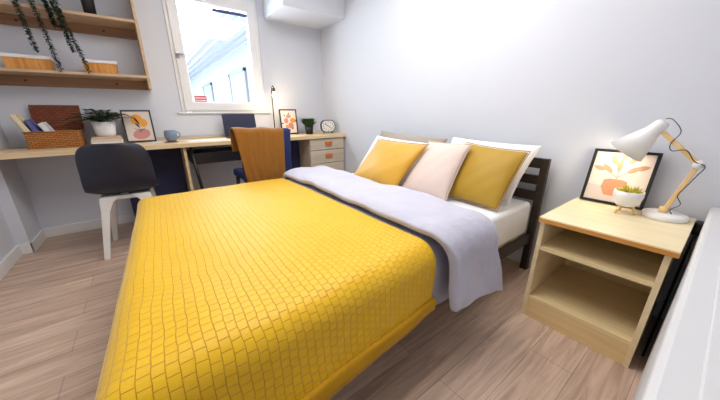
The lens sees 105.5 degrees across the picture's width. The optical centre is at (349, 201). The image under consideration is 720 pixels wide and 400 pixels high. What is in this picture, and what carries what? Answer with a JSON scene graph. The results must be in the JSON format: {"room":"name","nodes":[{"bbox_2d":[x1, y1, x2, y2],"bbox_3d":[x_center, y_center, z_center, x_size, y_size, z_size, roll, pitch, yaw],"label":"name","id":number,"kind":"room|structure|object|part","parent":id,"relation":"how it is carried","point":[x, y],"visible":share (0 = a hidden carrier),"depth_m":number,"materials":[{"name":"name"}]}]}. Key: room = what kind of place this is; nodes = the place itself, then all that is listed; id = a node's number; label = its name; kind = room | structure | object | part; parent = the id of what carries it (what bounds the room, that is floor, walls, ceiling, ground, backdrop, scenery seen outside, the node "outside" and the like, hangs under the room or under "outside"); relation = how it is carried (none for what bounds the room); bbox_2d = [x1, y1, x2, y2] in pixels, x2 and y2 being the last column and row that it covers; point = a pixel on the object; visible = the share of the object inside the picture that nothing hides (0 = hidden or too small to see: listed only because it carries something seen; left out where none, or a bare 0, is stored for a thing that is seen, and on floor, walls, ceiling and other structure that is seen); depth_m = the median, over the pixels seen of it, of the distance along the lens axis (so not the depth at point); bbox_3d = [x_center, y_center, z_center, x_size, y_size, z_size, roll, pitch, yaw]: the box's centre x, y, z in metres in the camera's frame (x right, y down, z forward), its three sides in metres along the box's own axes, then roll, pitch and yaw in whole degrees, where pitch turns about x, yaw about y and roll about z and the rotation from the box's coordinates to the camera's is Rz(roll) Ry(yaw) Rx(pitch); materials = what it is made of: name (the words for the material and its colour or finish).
{"room":"bedroom","nodes":[
{"label":"bedroom","id":0,"kind":"room"},
{"bbox_2d":[0,122,40,260],"bbox_3d":[-1.507,-0.303,0.386,0.168,2.360,4.018,-13,22,-34],"label":"wall","id":1,"kind":"structure","parent":0,"point":[19,223],"depth_m":2.02,"materials":[{"name":"white paint"}]},
{"bbox_2d":[0,229,46,280],"bbox_3d":[-1.448,0.770,0.761,0.084,0.085,4.002,-13,22,-34],"label":"baseboard","id":2,"kind":"structure","parent":1,"relation":"attached to","point":[14,255],"depth_m":2.02,"materials":[{"name":"white paint"}]},
{"bbox_2d":[0,0,323,228],"bbox_3d":[-1.555,-1.082,2.801,3.080,2.360,0.140,-13,22,-34],"label":"wall","id":3,"kind":"structure","parent":0,"point":[291,55],"depth_m":2.42,"materials":[{"name":"white paint"}]},
{"bbox_2d":[0,0,151,90],"bbox_3d":[-2.148,-1.341,1.994,0.974,0.945,0.277,-13,22,-34],"label":"wall shelf","id":4,"kind":"object","parent":3,"relation":"attached to","point":[78,22],"visible":0.98,"depth_m":2.12,"materials":[{"name":"brown wood"}]},
{"bbox_2d":[0,52,55,69],"bbox_3d":[-2.291,-0.987,1.960,0.247,0.095,0.158,-13,22,-34],"label":"storage box","id":5,"kind":"object","parent":4,"relation":"on","point":[11,60],"visible":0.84,"depth_m":1.91,"materials":[{"name":"brown wood"}]},
{"bbox_3d":[-2.291,-1.022,1.949,0.247,0.023,0.158,-13,22,-34],"label":"lid","id":6,"kind":"part","parent":5,"relation":"part of","materials":[{"name":"white ceramic"}]},
{"bbox_2d":[11,0,91,73],"bbox_3d":[-2.127,-1.224,1.963,0.328,0.570,0.252,-13,22,-34],"label":"trailing plant","id":7,"kind":"object","parent":4,"relation":"hanging from","point":[46,3],"visible":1,"depth_m":1.88,"materials":[{"name":"green plant"}]},
{"bbox_3d":[-2.196,-1.255,1.857,0.044,0.427,0.142,-7,19,-19],"label":"stem","id":8,"kind":"part","parent":7,"relation":"part of","materials":[{"name":"green plant"}]},
{"bbox_3d":[-2.170,-1.408,1.918,0.170,0.120,0.170,-13,22,-34],"label":"pot","id":9,"kind":"part","parent":7,"relation":"part of","materials":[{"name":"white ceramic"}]},
{"bbox_3d":[-2.138,-1.212,1.916,0.061,0.547,0.141,-13,22,-34],"label":"stem","id":10,"kind":"part","parent":7,"relation":"part of","materials":[{"name":"green plant"}]},
{"bbox_3d":[-2.048,-1.226,1.960,0.177,0.547,0.067,3,18,10],"label":"stem","id":11,"kind":"part","parent":7,"relation":"part of","materials":[{"name":"green plant"}]},
{"bbox_2d":[80,0,96,13],"bbox_3d":[-1.947,-1.524,2.013,0.080,0.280,0.080,-13,22,-34],"label":"vase","id":12,"kind":"object","parent":4,"relation":"on","point":[88,6],"visible":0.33,"depth_m":2.02,"materials":[{"name":"black ceramic"}]},
{"bbox_2d":[80,59,117,73],"bbox_3d":[-1.978,-1.060,2.176,0.212,0.095,0.158,-13,22,-34],"label":"storage box","id":13,"kind":"object","parent":4,"relation":"on","point":[97,66],"visible":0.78,"depth_m":2.12,"materials":[{"name":"brown wood"}]},
{"bbox_3d":[-1.978,-1.094,2.165,0.212,0.023,0.158,-13,22,-34],"label":"lid","id":14,"kind":"part","parent":13,"relation":"part of","materials":[{"name":"white ceramic"}]},
{"bbox_3d":[-1.762,-1.429,2.260,0.020,0.945,0.277,-13,22,-34],"label":"panel","id":15,"kind":"part","parent":4,"relation":"part of","materials":[{"name":"brown wood"}]},
{"bbox_2d":[43,213,134,237],"bbox_3d":[-1.481,0.015,3.104,2.794,0.085,0.016,-13,22,-34],"label":"baseboard","id":16,"kind":"structure","parent":3,"relation":"attached to","point":[128,218],"depth_m":2.45,"materials":[{"name":"white paint"}]},
{"bbox_2d":[161,0,265,111],"bbox_3d":[-1.328,-1.486,2.777,0.846,1.097,0.147,-13,22,-34],"label":"window","id":17,"kind":"structure","parent":3,"relation":"in","point":[248,7],"depth_m":2.74,"materials":[{"name":"white plastic"}]},
{"bbox_3d":[-1.565,-1.372,2.560,0.118,0.060,0.037,-13,22,-34],"label":"handle","id":18,"kind":"part","parent":17,"relation":"part of","materials":[{"name":"metal"}]},
{"bbox_3d":[-1.203,-1.877,2.730,0.325,0.028,0.020,-13,22,-34],"label":"blind rail","id":19,"kind":"part","parent":17,"relation":"part of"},
{"bbox_2d":[177,112,269,113],"bbox_3d":[-1.315,-0.950,2.936,0.930,0.015,0.060,-13,22,-34],"label":"trim","id":20,"kind":"structure","parent":3,"relation":"attached to","point":[177,112],"depth_m":2.82,"materials":[{"name":"white paint"}]},
{"bbox_2d":[262,0,344,29],"bbox_3d":[-0.490,-2.136,2.860,0.700,0.405,0.508,-13,22,-34],"label":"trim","id":21,"kind":"structure","parent":3,"relation":"attached to","point":[313,14],"depth_m":2.81,"materials":[{"name":"white paint"}]},
{"bbox_2d":[0,222,662,399],"bbox_3d":[-0.322,0.597,1.577,3.080,0.100,4.218,-13,22,-34],"label":"floor","id":22,"kind":"structure","parent":0,"point":[58,301],"depth_m":1.22,"materials":[{"name":"brown wood"}]},
{"bbox_2d":[75,142,160,259],"bbox_3d":[-1.687,-0.042,2.081,0.439,0.823,0.476,-11,21,-30],"label":"desk chair","id":23,"kind":"object","parent":22,"relation":"on","point":[110,170],"visible":0.94,"depth_m":1.89,"materials":[{"name":"grey plastic"}]},
{"bbox_3d":[-1.740,0.179,2.012,0.173,0.446,0.173,-11,21,-30],"label":"leg","id":24,"kind":"part","parent":23,"relation":"part of","materials":[{"name":"white plastic"}]},
{"bbox_3d":[-1.865,0.119,2.202,0.173,0.446,0.173,-11,21,-30],"label":"leg","id":25,"kind":"part","parent":23,"relation":"part of","materials":[{"name":"white plastic"}]},
{"bbox_3d":[-1.704,-0.066,2.103,0.260,0.032,0.256,-11,21,-30],"label":"under frame","id":26,"kind":"part","parent":23,"relation":"part of","materials":[{"name":"white plastic"}]},
{"bbox_3d":[-1.541,0.140,2.130,0.173,0.446,0.173,-11,21,-30],"label":"leg","id":27,"kind":"part","parent":23,"relation":"part of","materials":[{"name":"white plastic"}]},
{"bbox_3d":[-1.666,0.079,2.321,0.173,0.446,0.173,-11,21,-30],"label":"leg","id":28,"kind":"part","parent":23,"relation":"part of","materials":[{"name":"white plastic"}]},
{"bbox_2d":[0,132,345,217],"bbox_3d":[-1.331,-0.263,2.811,2.808,0.793,0.506,-13,22,-34],"label":"desk","id":29,"kind":"object","parent":22,"relation":"on","point":[170,162],"visible":0.51,"depth_m":2.55,"materials":[{"name":"brown wood"}]},
{"bbox_2d":[22,105,86,149],"bbox_3d":[-2.281,-0.580,2.113,0.309,0.312,0.258,-13,22,-34],"label":"wicker box","id":30,"kind":"object","parent":29,"relation":"on","point":[66,134],"visible":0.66,"depth_m":2.12,"materials":[{"name":"brown wicker"}]},
{"bbox_2d":[9,114,32,131],"bbox_3d":[-2.375,-0.521,2.023,0.121,0.242,0.100,-13,22,-34],"label":"book","id":31,"kind":"object","parent":30,"relation":"in","point":[18,119],"visible":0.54,"depth_m":1.96,"materials":[{"name":"beige paper"}]},
{"bbox_2d":[24,119,42,131],"bbox_3d":[-2.331,-0.511,2.054,0.098,0.203,0.100,-13,22,-34],"label":"book","id":32,"kind":"object","parent":30,"relation":"in","point":[31,123],"visible":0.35,"depth_m":2.00,"materials":[{"name":"paper"}]},
{"bbox_2d":[37,122,54,130],"bbox_3d":[-2.277,-0.513,2.095,0.111,0.183,0.100,-13,22,-34],"label":"book","id":33,"kind":"object","parent":30,"relation":"in","point":[44,126],"visible":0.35,"depth_m":2.03,"materials":[{"name":"white paper"}]},
{"bbox_3d":[-2.330,-0.660,2.179,0.285,0.200,0.059,-13,22,-34],"label":"lid","id":34,"kind":"part","parent":30,"relation":"part of","materials":[{"name":"wicker"}]},
{"bbox_2d":[91,139,124,143],"bbox_3d":[-2.038,-0.496,2.308,0.205,0.028,0.160,-13,22,-35],"label":"book","id":35,"kind":"object","parent":29,"relation":"on","point":[122,141],"visible":0.48,"depth_m":2.25,"materials":[{"name":"white paper"}]},
{"bbox_2d":[91,137,122,141],"bbox_3d":[-2.038,-0.519,2.301,0.195,0.020,0.150,-12,21,-32],"label":"book","id":36,"kind":"object","parent":35,"relation":"on","point":[114,139],"visible":0.85,"depth_m":2.24,"materials":[{"name":"beige paper"}]},
{"bbox_2d":[91,135,121,138],"bbox_3d":[-2.039,-0.537,2.295,0.185,0.017,0.145,-14,22,-36],"label":"book","id":37,"kind":"object","parent":36,"relation":"on","point":[116,136],"visible":0.92,"depth_m":2.25,"materials":[{"name":"pink paper"}]},
{"bbox_2d":[67,109,133,136],"bbox_3d":[-2.016,-0.646,2.247,0.319,0.217,0.417,9,20,27],"label":"potted fern","id":38,"kind":"object","parent":37,"relation":"on","point":[102,128],"visible":1,"depth_m":2.22,"materials":[{"name":"green plant"}]},
{"bbox_2d":[90,122,115,136],"bbox_3d":[-2.039,-0.601,2.275,0.156,0.115,0.156,-13,22,-34],"label":"pot","id":39,"kind":"object","parent":38,"relation":"on","point":[102,129],"depth_m":2.23,"materials":[{"name":"white ceramic"}]},
{"bbox_2d":[119,110,156,142],"bbox_3d":[-1.883,-0.669,2.436,0.215,0.275,0.078,-13,22,-35],"label":"picture frame","id":40,"kind":"object","parent":29,"relation":"on","point":[140,128],"visible":0.88,"depth_m":2.43,"materials":[{"name":"black plastic"}]},
{"bbox_3d":[-1.790,-0.168,2.551,0.460,0.676,0.020,-13,22,-34],"label":"modesty panel","id":41,"kind":"part","parent":29,"relation":"part of","materials":[{"name":"blue"}]},
{"bbox_2d":[0,132,345,159],"bbox_3d":[-1.333,-0.594,2.704,2.808,0.036,0.506,-13,22,-34],"label":"countertop","id":42,"kind":"structure","parent":29,"relation":"on","point":[19,152],"depth_m":2.27,"materials":[{"name":"brown wood"}]},
{"bbox_3d":[-1.574,-0.180,2.665,0.022,0.726,0.448,-13,22,-34],"label":"support panel","id":43,"kind":"part","parent":29,"relation":"part of","materials":[{"name":"brown wood"}]},
{"bbox_3d":[-1.398,-0.148,2.571,0.098,0.723,0.028,-13,22,-34],"label":"leg","id":44,"kind":"part","parent":29,"relation":"part of","materials":[{"name":"black plastic"}]},
{"bbox_3d":[-1.331,-0.470,2.753,0.500,0.100,0.360,-13,22,-34],"label":"keyboard drawer","id":45,"kind":"part","parent":29,"relation":"part of","materials":[{"name":"black plastic"}]},
{"bbox_2d":[204,139,226,140],"bbox_3d":[-1.290,-0.589,2.618,0.200,0.002,0.140,-11,20,-29],"label":"paper sheet","id":46,"kind":"object","parent":29,"relation":"on","point":[206,139],"visible":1,"depth_m":2.63,"materials":[{"name":"white paper"}]},
{"bbox_2d":[221,114,255,138],"bbox_3d":[-1.103,-0.783,2.838,0.340,0.235,0.274,-14,22,-36],"label":"laptop","id":47,"kind":"object","parent":29,"relation":"on","point":[229,120],"visible":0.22,"depth_m":2.90,"materials":[{"name":"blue plastic"}]},
{"bbox_2d":[271,85,275,127],"bbox_3d":[-0.856,-1.016,3.074,0.100,0.531,0.140,-13,22,-34],"label":"desk lamp","id":48,"kind":"object","parent":29,"relation":"on","point":[273,95],"visible":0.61,"depth_m":3.02,"materials":[{"name":"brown metal"}]},
{"bbox_2d":[279,109,298,133],"bbox_3d":[-0.725,-0.940,3.238,0.205,0.284,0.063,-10,20,-28],"label":"picture frame","id":49,"kind":"object","parent":29,"relation":"on","point":[288,117],"visible":0.82,"depth_m":3.23,"materials":[{"name":"black plastic"}]},
{"bbox_3d":[-0.796,-0.397,3.238,0.440,0.676,0.020,-13,22,-34],"label":"modesty panel","id":50,"kind":"part","parent":29,"relation":"part of","materials":[{"name":"blue"}]},
{"bbox_2d":[299,118,316,133],"bbox_3d":[-0.492,-0.897,3.259,0.281,0.187,0.296,-13,22,-34],"label":"potted grass","id":51,"kind":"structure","parent":29,"relation":"on","point":[309,123],"depth_m":3.23,"materials":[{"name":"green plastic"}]},
{"bbox_2d":[305,126,312,133],"bbox_3d":[-0.488,-0.854,3.276,0.104,0.095,0.103,-13,22,-34],"label":"pot","id":52,"kind":"object","parent":51,"relation":"on","point":[309,129],"depth_m":3.24,"materials":[{"name":"black ceramic"}]},
{"bbox_2d":[320,120,334,132],"bbox_3d":[-0.272,-0.915,3.354,0.180,0.160,0.048,-7,19,-21],"label":"alarm clock","id":53,"kind":"object","parent":29,"relation":"on","point":[325,125],"visible":0.99,"depth_m":3.33,"materials":[{"name":"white plastic"}]},
{"bbox_3d":[-1.583,-0.526,2.427,0.104,0.006,0.104,-13,22,-34],"label":"coaster","id":54,"kind":"object","parent":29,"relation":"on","visible":0},
{"bbox_2d":[164,130,180,141],"bbox_3d":[-1.580,-0.578,2.422,0.100,0.096,0.113,11,21,32],"label":"mug","id":55,"kind":"object","parent":54,"relation":"on","point":[170,135],"visible":1,"depth_m":2.39,"materials":[{"name":"blue ceramic"}]},
{"bbox_2d":[233,128,290,183],"bbox_3d":[-0.850,-0.241,2.591,0.430,0.881,0.551,-14,22,-36],"label":"desk chair","id":56,"kind":"object","parent":22,"relation":"on","point":[239,173],"visible":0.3,"depth_m":2.44,"materials":[{"name":"blue fabric"}]},
{"bbox_3d":[-0.874,-0.268,2.623,0.350,0.070,0.460,-14,22,-36],"label":"seat","id":57,"kind":"part","parent":56,"relation":"part of","materials":[{"name":"blue fabric"}]},
{"bbox_2d":[229,127,284,182],"bbox_3d":[-0.762,-0.384,2.321,0.404,0.483,0.175,-13,22,-34],"label":"throw","id":58,"kind":"object","parent":56,"relation":"on","point":[261,149],"visible":0.94,"depth_m":2.25,"materials":[{"name":"orange-brown fabric"}]},
{"bbox_2d":[299,137,343,170],"bbox_3d":[-0.389,-0.443,3.458,0.462,0.724,0.474,-13,22,-34],"label":"drawer unit","id":59,"kind":"object","parent":22,"relation":"on","point":[329,152],"visible":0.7,"depth_m":3.23,"materials":[{"name":"brown wood"}]},
{"bbox_3d":[-0.267,-0.673,3.205,0.458,0.125,0.017,-13,22,-34],"label":"drawer","id":60,"kind":"part","parent":59,"relation":"part of","materials":[{"name":"brown wood"}]},
{"bbox_3d":[-0.266,-0.536,3.249,0.458,0.150,0.017,-13,22,-34],"label":"drawer","id":61,"kind":"part","parent":59,"relation":"part of","materials":[{"name":"brown wood"}]},
{"bbox_3d":[-0.264,-0.297,3.326,0.458,0.340,0.017,-13,22,-34],"label":"drawer","id":62,"kind":"part","parent":59,"relation":"part of","materials":[{"name":"brown wood"}]},
{"bbox_2d":[352,157,551,269],"bbox_3d":[-0.049,0.107,1.730,1.995,0.735,1.470,-13,22,-34],"label":"bed","id":63,"kind":"object","parent":22,"relation":"on","point":[510,221],"visible":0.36,"depth_m":1.65,"materials":[{"name":"white cotton"},{"name":"yellow woven fabric"},{"name":"dark brown wood"}]},
{"bbox_2d":[354,138,428,185],"bbox_3d":[0.265,-0.282,2.032,0.260,0.319,0.559,-13,22,-34],"label":"cushion","id":64,"kind":"object","parent":63,"relation":"on","point":[388,162],"visible":0.92,"depth_m":1.94,"materials":[{"name":"yellow fabric"}]},
{"bbox_2d":[358,136,426,184],"bbox_3d":[0.313,-0.351,2.237,0.218,0.327,0.624,-13,22,-34],"label":"pillow","id":65,"kind":"object","parent":63,"relation":"on","point":[377,137],"visible":0.1,"depth_m":2.15,"materials":[{"name":"white fabric"}]},
{"bbox_2d":[283,166,502,311],"bbox_3d":[-0.310,0.185,1.506,1.360,0.460,1.678,-13,22,-34],"label":"duvet","id":66,"kind":"object","parent":63,"relation":"on","point":[463,242],"visible":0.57,"depth_m":1.19,"materials":[{"name":"grey fabric"}]},
{"bbox_2d":[95,178,435,399],"bbox_3d":[-0.491,0.248,1.343,1.033,0.343,1.658,-13,22,-34],"label":"blanket","id":67,"kind":"object","parent":66,"relation":"on","point":[273,289],"visible":1,"depth_m":0.83,"materials":[{"name":"yellow fabric"}]},
{"bbox_2d":[381,131,447,143],"bbox_3d":[0.449,-0.386,2.287,0.136,0.361,0.749,-13,22,-34],"label":"pillow","id":68,"kind":"object","parent":63,"relation":"on","point":[413,138],"visible":0.15,"depth_m":2.21,"materials":[{"name":"beige fabric"}]},
{"bbox_2d":[401,140,471,199],"bbox_3d":[0.552,-0.216,1.805,0.255,0.339,0.369,-13,22,-34],"label":"cushion","id":69,"kind":"object","parent":63,"relation":"on","point":[435,171],"visible":0.87,"depth_m":1.73,"materials":[{"name":"fabric"}]},
{"bbox_3d":[-0.054,0.116,1.718,1.930,0.215,1.385,-13,22,-34],"label":"mattress","id":70,"kind":"part","parent":63,"relation":"part of","materials":[{"name":"white fabric"}]},
{"bbox_2d":[447,142,530,210],"bbox_3d":[0.784,-0.164,1.639,0.201,0.339,0.413,-11,21,-31],"label":"cushion","id":71,"kind":"object","parent":63,"relation":"on","point":[485,174],"visible":0.83,"depth_m":1.56,"materials":[{"name":"fabric"}]},
{"bbox_2d":[451,137,541,203],"bbox_3d":[0.849,-0.226,1.804,0.178,0.346,0.625,-13,22,-34],"label":"pillow","id":72,"kind":"object","parent":63,"relation":"on","point":[534,149],"visible":0.2,"depth_m":1.62,"materials":[{"name":"white fabric"}]},
{"bbox_3d":[0.358,0.420,1.222,1.948,0.065,0.025,-13,22,-34],"label":"rail","id":73,"kind":"part","parent":63,"relation":"part of","materials":[{"name":"black wood"}]},
{"bbox_3d":[0.741,-0.204,2.235,0.028,0.055,1.390,-13,22,-34],"label":"headboard rail","id":74,"kind":"part","parent":63,"relation":"part of","materials":[{"name":"black wood"}]},
{"bbox_3d":[0.741,-0.299,2.204,0.028,0.055,1.390,-13,22,-34],"label":"headboard rail","id":75,"kind":"part","parent":63,"relation":"part of","materials":[{"name":"black wood"}]},
{"bbox_3d":[1.164,0.099,1.726,0.037,0.735,0.040,-13,22,-34],"label":"headboard post","id":76,"kind":"part","parent":63,"relation":"part of","materials":[{"name":"black wood"}]},
{"bbox_3d":[0.740,-0.397,2.173,0.028,0.060,1.390,-13,22,-34],"label":"headboard rail","id":77,"kind":"part","parent":63,"relation":"part of","materials":[{"name":"black wood"}]},
{"bbox_2d":[521,197,695,367],"bbox_3d":[1.215,0.331,1.326,0.528,0.540,0.430,-13,22,-34],"label":"bedside table","id":78,"kind":"object","parent":22,"relation":"on","point":[598,275],"visible":0.99,"depth_m":1.25,"materials":[{"name":"brown wood"}]},
{"bbox_3d":[1.104,0.291,1.489,0.510,0.516,0.018,-13,22,-34],"label":"panel","id":79,"kind":"part","parent":78,"relation":"part of","materials":[{"name":"brown wood"}]},
{"bbox_2d":[540,229,664,286],"bbox_3d":[1.214,0.221,1.297,0.496,0.018,0.374,-13,22,-34],"label":"shelf","id":80,"kind":"object","parent":78,"relation":"attached to","point":[638,265],"depth_m":1.22,"materials":[{"name":"brown wood"}]},
{"bbox_3d":[1.420,0.293,1.478,0.012,0.516,0.374,-13,22,-34],"label":"panel","id":81,"kind":"part","parent":78,"relation":"part of","materials":[{"name":"brown wood"}]},
{"bbox_2d":[580,148,662,209],"bbox_3d":[1.361,-0.118,1.389,0.072,0.272,0.245,-13,22,-34],"label":"picture frame","id":82,"kind":"object","parent":78,"relation":"on","point":[609,169],"visible":0.93,"depth_m":1.39,"materials":[{"name":"black plastic"}]},
{"bbox_2d":[613,184,645,214],"bbox_3d":[1.296,-0.010,1.280,0.106,0.138,0.106,-13,22,-34],"label":"planter","id":83,"kind":"object","parent":78,"relation":"on","point":[626,196],"visible":1,"depth_m":1.25,"materials":[{"name":"white ceramic"}]},
{"bbox_3d":[1.296,-0.013,1.279,0.106,0.074,0.106,-13,22,-34],"label":"pot","id":84,"kind":"part","parent":83,"relation":"part of","materials":[{"name":"white ceramic"}]},
{"bbox_3d":[1.335,0.387,1.187,0.510,0.516,0.018,-13,22,-34],"label":"panel","id":85,"kind":"part","parent":78,"relation":"part of","materials":[{"name":"brown wood"}]},
{"bbox_2d":[611,118,705,223],"bbox_3d":[1.363,-0.151,1.235,0.148,0.431,0.319,-13,22,-34],"label":"table lamp","id":86,"kind":"object","parent":78,"relation":"on","point":[635,145],"visible":1,"depth_m":1.20,"materials":[{"name":"white metal"}]},
{"bbox_3d":[1.305,-0.281,1.260,0.140,0.189,0.161,-2,18,-4],"label":"lamp shade","id":87,"kind":"part","parent":86,"relation":"part of","materials":[{"name":"white metal"}]},
{"bbox_2d":[658,206,669,212],"bbox_3d":[1.411,0.040,1.230,0.032,0.032,0.034,-13,22,-34],"label":"socket","id":88,"kind":"object","parent":86,"relation":"attached to","point":[662,209],"depth_m":1.22,"materials":[{"name":"brown wood"}]},
{"bbox_3d":[1.399,-0.226,1.158,0.024,0.133,0.139,-13,22,-34],"label":"arm","id":89,"kind":"part","parent":86,"relation":"part of","materials":[{"name":"brown wood"}]},
{"bbox_3d":[1.424,-0.050,1.181,0.024,0.228,0.064,-13,22,-34],"label":"arm","id":90,"kind":"part","parent":86,"relation":"part of","materials":[{"name":"brown wood"}]},
{"bbox_3d":[1.394,-0.143,1.169,0.011,0.406,0.155,-12,21,-31],"label":"cord","id":91,"kind":"part","parent":86,"relation":"part of","materials":[{"name":"black rubber"}]},
{"bbox_2d":[321,0,719,303],"bbox_3d":[0.874,-0.851,2.032,0.100,2.360,4.018,-13,22,-34],"label":"wall","id":92,"kind":"structure","parent":0,"point":[570,79],"depth_m":1.62,"materials":[{"name":"white paint"}]},
{"bbox_2d":[506,250,669,318],"bbox_3d":[0.619,0.153,2.630,0.016,0.085,3.288,-13,22,-34],"label":"baseboard","id":93,"kind":"structure","parent":92,"relation":"attached to","point":[516,256],"depth_m":1.83,"materials":[{"name":"white paint"}]},
{"bbox_2d":[641,220,703,356],"bbox_3d":[1.415,0.377,1.196,0.405,0.531,0.028,-13,22,-34],"label":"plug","id":94,"kind":"object","parent":92,"relation":"attached to","point":[698,225],"visible":0.95,"depth_m":1.23,"materials":[{"name":"black plastic"}]},
{"bbox_2d":[632,207,719,399],"bbox_3d":[1.179,0.538,0.576,1.550,0.606,0.736,-13,22,-34],"label":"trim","id":95,"kind":"structure","parent":92,"relation":"attached to","point":[683,362],"depth_m":0.52,"materials":[{"name":"white paint"}]},
{"label":"outside","id":96,"kind":"structure","parent":0,"visible":0},
{"bbox_2d":[186,9,253,102],"bbox_3d":[-6.405,-4.370,12.864,1.750,4.500,20.500,-13,22,-34],"label":"building","id":97,"kind":"structure","parent":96,"point":[222,73],"depth_m":10.23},
{"bbox_3d":[-7.695,-5.652,14.911,0.030,1.120,2.100,-13,22,-34],"label":"pane","id":98,"kind":"part","parent":97,"relation":"part of","materials":[{"name":"white glass"}]},
{"bbox_3d":[-4.221,-4.210,10.366,0.030,1.120,1.900,-13,22,-34],"label":"pane","id":99,"kind":"part","parent":97,"relation":"part of","materials":[{"name":"white glass"}]}
]}

